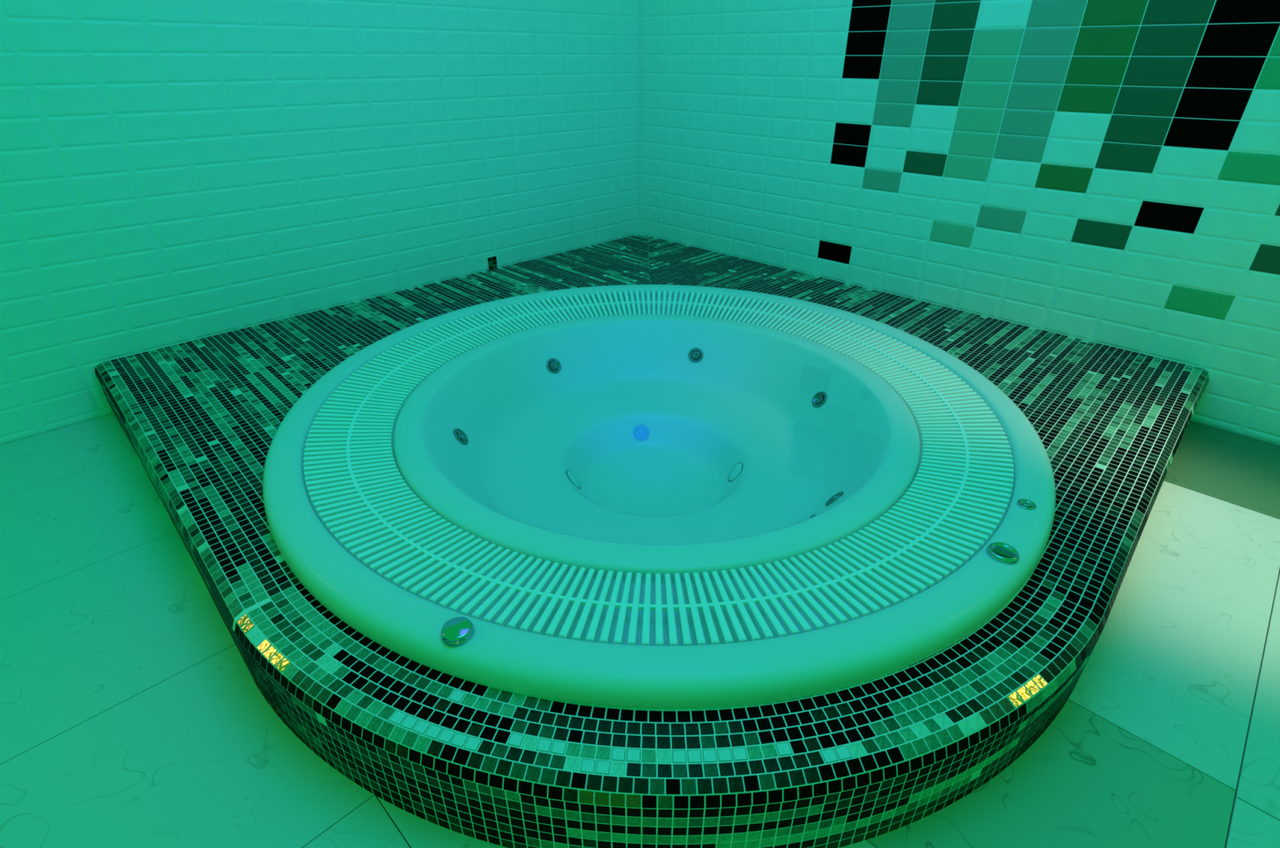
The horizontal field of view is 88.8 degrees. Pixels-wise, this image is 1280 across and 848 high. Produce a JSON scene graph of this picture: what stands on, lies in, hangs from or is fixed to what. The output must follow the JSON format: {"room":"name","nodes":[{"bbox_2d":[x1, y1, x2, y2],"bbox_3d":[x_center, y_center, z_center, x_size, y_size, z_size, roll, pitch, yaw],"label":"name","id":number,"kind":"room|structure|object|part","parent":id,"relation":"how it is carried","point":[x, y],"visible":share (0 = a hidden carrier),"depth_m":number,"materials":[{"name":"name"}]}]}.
{"room":"spa hot tub room","nodes":[
{"label":"spa hot tub room","id":0,"kind":"room"},
{"bbox_2d":[0,0,640,445],"bbox_3d":[-1.758,-1.059,2.839,0.120,2.300,5.120,26,38,38],"label":"wall","id":1,"kind":"structure","parent":0,"point":[173,172],"depth_m":2.86,"materials":[{"name":"white tile"}]},
{"bbox_2d":[486,255,497,270],"bbox_3d":[-0.867,-0.945,3.832,0.010,0.074,0.060,26,38,38],"label":"mosaic piece","id":2,"kind":"object","parent":1,"relation":"attached to","point":[491,260],"visible":1,"depth_m":3.83,"materials":[{"name":"tile"}]},
{"bbox_2d":[0,413,1279,847],"bbox_3d":[0.018,0.720,1.732,5.004,0.300,5.004,26,38,38],"label":"floor","id":3,"kind":"structure","parent":0,"point":[132,715],"depth_m":1.53,"materials":[{"name":"grey tile"}]},
{"bbox_2d":[94,234,1209,847],"bbox_3d":[0.036,-0.112,2.670,3.297,0.227,3.227,26,38,38],"label":"platform","id":4,"kind":"object","parent":3,"relation":"on","point":[202,418],"visible":0.94,"depth_m":1.40,"materials":[{"name":"tile"}]},
{"bbox_2d":[262,284,1055,710],"bbox_3d":[0.054,0.045,2.420,2.516,0.422,2.516,26,38,38],"label":"hot tub","id":5,"kind":"object","parent":4,"relation":"in","point":[655,415],"depth_m":1.95,"materials":[{"name":"white plastic"}]},
{"bbox_2d":[435,393,822,537],"bbox_3d":[0.054,0.069,2.434,1.598,0.366,1.598,26,38,38],"label":"water","id":6,"kind":"object","parent":5,"relation":"in","point":[435,393],"visible":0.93,"depth_m":1.75,"materials":[{"name":"clear liquid"}]},
{"bbox_3d":[0.055,-0.091,2.344,2.291,0.060,2.291,26,38,38],"label":"overflow grate","id":7,"kind":"part","parent":5,"relation":"part of","materials":[{"name":"white plastic"}]},
{"bbox_2d":[640,0,1279,445],"bbox_3d":[1.820,-1.040,2.825,5.003,2.300,0.120,26,38,38],"label":"wall","id":8,"kind":"structure","parent":0,"point":[1105,172],"depth_m":2.89,"materials":[{"name":"white tile"}]}
]}

